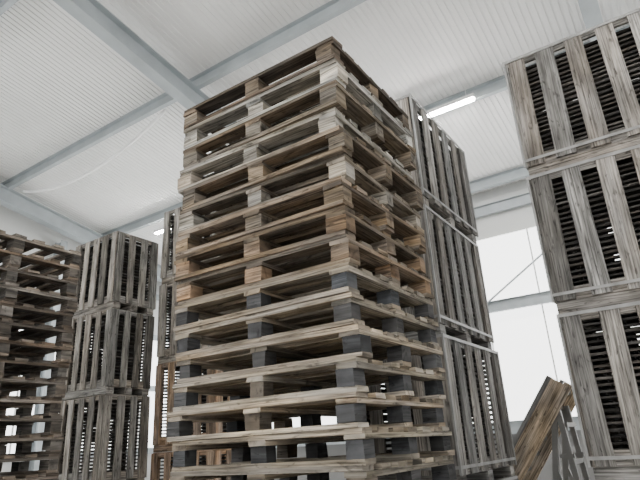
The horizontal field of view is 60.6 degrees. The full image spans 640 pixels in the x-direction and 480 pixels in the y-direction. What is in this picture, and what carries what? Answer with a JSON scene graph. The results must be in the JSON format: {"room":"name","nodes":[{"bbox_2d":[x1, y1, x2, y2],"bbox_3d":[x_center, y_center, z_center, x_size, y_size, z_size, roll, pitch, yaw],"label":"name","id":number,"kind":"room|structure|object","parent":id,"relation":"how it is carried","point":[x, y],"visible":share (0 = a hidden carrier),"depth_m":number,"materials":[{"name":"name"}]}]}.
{"room":"warehouse","nodes":[
{"label":"warehouse","id":0,"kind":"room"},
{"bbox_2d":[0,205,169,479],"bbox_3d":[-9.770,0.365,6.850,0.100,7.788,20.600,-16,-24,31],"label":"wall","id":1,"kind":"structure","parent":0,"point":[12,222],"depth_m":12.39,"materials":[{"name":"paint"}]},
{"bbox_2d":[4,330,167,453],"bbox_3d":[-9.711,1.381,6.448,0.050,2.800,20.600,-16,-24,31],"label":"window","id":2,"kind":"structure","parent":1,"relation":"in","point":[10,430],"depth_m":13.77,"materials":[{"name":"white"}]},
{"bbox_2d":[0,0,639,268],"bbox_3d":[-0.310,-5.174,1.961,24.022,1.920,21.200,-16,-24,31],"label":"ceiling","id":3,"kind":"structure","parent":0,"point":[60,83],"depth_m":8.46,"materials":[{"name":"white metal"}]},
{"bbox_2d":[23,108,167,192],"bbox_3d":[-4.351,-1.440,10.213,4.320,0.563,0.056,-16,-24,31],"label":"hanging cable","id":4,"kind":"object","parent":3,"relation":"hanging from","point":[165,110],"visible":1,"depth_m":9.82,"materials":[{"name":"white plastic"}]},
{"bbox_2d":[154,222,171,234],"bbox_3d":[-3.267,-0.438,12.287,1.250,0.345,0.100,-16,-24,31],"label":"lamp","id":5,"kind":"object","parent":3,"relation":"attached to","point":[160,230],"visible":0.34,"depth_m":12.45,"materials":[{"name":"white"}]},
{"bbox_2d":[418,85,475,118],"bbox_3d":[1.836,-2.161,8.715,1.250,0.345,0.100,-16,-24,31],"label":"lamp","id":6,"kind":"object","parent":3,"relation":"attached to","point":[471,97],"visible":0.54,"depth_m":8.50,"materials":[{"name":"white plastic"}]},
{"bbox_2d":[199,179,594,479],"bbox_3d":[5.705,1.103,8.741,24.000,6.064,0.100,-16,-24,31],"label":"wall","id":7,"kind":"structure","parent":0,"point":[522,217],"depth_m":10.71,"materials":[{"name":"paint"}]},
{"bbox_2d":[175,227,639,429],"bbox_3d":[5.700,0.965,8.778,24.005,3.550,0.050,-16,-24,31],"label":"window","id":8,"kind":"structure","parent":7,"relation":"in","point":[528,345],"depth_m":10.02,"materials":[{"name":"white"}]},
{"bbox_3d":[0.075,1.297,-0.490,24.000,0.200,20.600,-16,-24,31],"label":"floor","id":9,"kind":"structure","parent":0,"visible":0},
{"bbox_2d":[0,230,81,479],"bbox_3d":[-2.947,1.543,4.466,1.064,3.169,1.256,-16,-24,31],"label":"pallet stack","id":10,"kind":"object","parent":9,"relation":"on","point":[25,307],"visible":1,"depth_m":4.78,"materials":[{"name":"brown wood"}]},
{"bbox_2d":[0,240,166,470],"bbox_3d":[-9.564,0.576,6.633,0.291,7.218,20.300,-16,-24,31],"label":"frame","id":11,"kind":"object","parent":9,"relation":"on","point":[38,427],"visible":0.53,"depth_m":11.51,"materials":[{"name":"metal"}]},
{"bbox_2d":[0,0,602,381],"bbox_3d":[-0.136,-2.339,0.883,22.200,7.583,20.476,-16,-24,31],"label":"frame","id":12,"kind":"object","parent":9,"relation":"on","point":[92,14],"visible":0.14,"depth_m":8.03,"materials":[{"name":"grey metal"}]},
{"bbox_2d":[0,0,629,239],"bbox_3d":[-0.294,-4.917,1.843,23.600,1.513,19.829,-16,-24,31],"label":"ceiling beams","id":13,"kind":"structure","parent":12,"relation":"on","point":[332,9],"depth_m":8.85,"materials":[{"name":"metal"}]},
{"bbox_2d":[169,192,621,451],"bbox_3d":[5.575,0.659,8.740,23.600,4.278,0.134,-16,-24,31],"label":"beams","id":14,"kind":"structure","parent":12,"relation":"attached to","point":[544,297],"depth_m":10.17,"materials":[{"name":"metal"}]},
{"bbox_2d":[166,36,456,479],"bbox_3d":[-0.061,0.731,3.185,1.306,3.471,1.088,-16,-24,31],"label":"pallet stack","id":15,"kind":"object","parent":9,"relation":"on","point":[314,193],"visible":1,"depth_m":3.03,"materials":[{"name":"brown wood"}]},
{"bbox_2d":[494,475,517,479],"bbox_3d":[0.924,2.290,3.953,0.838,0.987,1.238,-16,-24,30],"label":"wooden crate","id":16,"kind":"object","parent":9,"relation":"on","point":[516,476],"visible":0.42,"depth_m":4.35,"materials":[{"name":"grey wood"}]},
{"bbox_2d":[366,333,516,479],"bbox_3d":[0.877,1.367,4.304,0.838,0.988,1.238,-16,-24,31],"label":"wooden crate","id":17,"kind":"object","parent":16,"relation":"on","point":[466,401],"visible":0.48,"depth_m":3.95,"materials":[{"name":"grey wood"}]},
{"bbox_2d":[400,203,493,355],"bbox_3d":[0.814,0.447,4.664,0.838,0.987,1.238,-16,-24,30],"label":"wooden crate","id":18,"kind":"object","parent":17,"relation":"on","point":[460,304],"visible":0.39,"depth_m":4.37,"materials":[{"name":"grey wood"}]},
{"bbox_2d":[394,93,478,246],"bbox_3d":[0.769,-0.480,5.003,0.838,0.986,1.238,-16,-24,31],"label":"wooden crate","id":19,"kind":"object","parent":18,"relation":"on","point":[441,174],"visible":0.34,"depth_m":4.72,"materials":[{"name":"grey wood"}]},
{"bbox_2d":[513,376,589,479],"bbox_3d":[1.772,2.210,4.966,1.370,1.767,0.600,-16,-24,31],"label":"pallet","id":20,"kind":"object","parent":9,"relation":"on","point":[549,416],"visible":0.94,"depth_m":4.74,"materials":[{"name":"brown wood"}]},
{"bbox_3d":[-1.239,3.610,6.142,1.040,0.306,0.967,-16,-24,31],"label":"pallet stack","id":21,"kind":"object","parent":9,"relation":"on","visible":0},
{"bbox_2d":[150,448,230,479],"bbox_3d":[-1.282,2.986,6.369,1.028,1.028,0.927,-16,-24,31],"label":"wooden crate","id":22,"kind":"object","parent":21,"relation":"on","point":[215,456],"visible":0.41,"depth_m":6.22,"materials":[{"name":"brown wood"}]},
{"bbox_2d":[152,361,229,451],"bbox_3d":[-1.338,2.024,6.733,1.028,1.028,0.927,-16,-24,31],"label":"wooden crate","id":23,"kind":"object","parent":22,"relation":"on","point":[160,444],"visible":0.3,"depth_m":6.51,"materials":[{"name":"brown wood"}]},
{"bbox_2d":[157,281,228,363],"bbox_3d":[-1.394,1.062,7.096,1.028,1.028,0.928,-16,-24,31],"label":"wooden crate","id":24,"kind":"object","parent":23,"relation":"on","point":[166,353],"visible":0.12,"depth_m":6.92,"materials":[{"name":"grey wood"}]},
{"bbox_2d":[160,207,218,283],"bbox_3d":[-1.450,0.099,7.459,1.027,1.028,0.927,-16,-24,31],"label":"wooden crate","id":25,"kind":"object","parent":24,"relation":"on","point":[170,233],"visible":0.14,"depth_m":7.30,"materials":[{"name":"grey wood"}]},
{"bbox_3d":[2.432,1.892,3.161,1.238,1.007,1.038,-16,-24,30],"label":"wooden crate","id":26,"kind":"object","parent":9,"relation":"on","visible":0},
{"bbox_2d":[556,301,639,479],"bbox_3d":[2.379,0.945,3.503,1.238,1.007,1.038,-16,-24,31],"label":"wooden crate","id":27,"kind":"object","parent":26,"relation":"on","point":[603,367],"visible":1,"depth_m":3.37,"materials":[{"name":"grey wood"}]},
{"bbox_2d":[526,144,639,329],"bbox_3d":[2.314,0.004,3.863,1.238,1.007,1.038,-16,-24,31],"label":"wooden crate","id":28,"kind":"object","parent":27,"relation":"on","point":[579,254],"visible":0.95,"depth_m":3.64,"materials":[{"name":"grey wood"}]},
{"bbox_2d":[502,8,639,210],"bbox_3d":[2.263,-0.936,4.227,1.238,1.007,1.038,-16,-24,30],"label":"wooden crate","id":29,"kind":"object","parent":28,"relation":"on","point":[604,118],"visible":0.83,"depth_m":3.93,"materials":[{"name":"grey wood"}]},
{"bbox_3d":[-2.512,3.294,6.085,0.877,0.988,0.648,-16,-24,31],"label":"wooden crate","id":30,"kind":"object","parent":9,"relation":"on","visible":0},
{"bbox_2d":[55,394,149,479],"bbox_3d":[-2.563,2.370,6.436,0.878,0.988,0.647,-16,-24,31],"label":"wooden crate","id":31,"kind":"object","parent":30,"relation":"on","point":[93,423],"visible":1,"depth_m":6.24,"materials":[{"name":"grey wood"}]},
{"bbox_2d":[62,308,154,399],"bbox_3d":[-2.622,1.444,6.783,0.877,0.988,0.648,-16,-24,30],"label":"wooden crate","id":32,"kind":"object","parent":31,"relation":"on","point":[116,344],"visible":0.96,"depth_m":6.56,"materials":[{"name":"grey wood"}]},
{"bbox_2d":[72,231,158,318],"bbox_3d":[-2.673,0.520,7.133,0.878,0.988,0.647,-16,-24,31],"label":"wooden crate","id":33,"kind":"object","parent":32,"relation":"on","point":[115,272],"visible":0.97,"depth_m":6.90,"materials":[{"name":"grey wood"}]}
]}

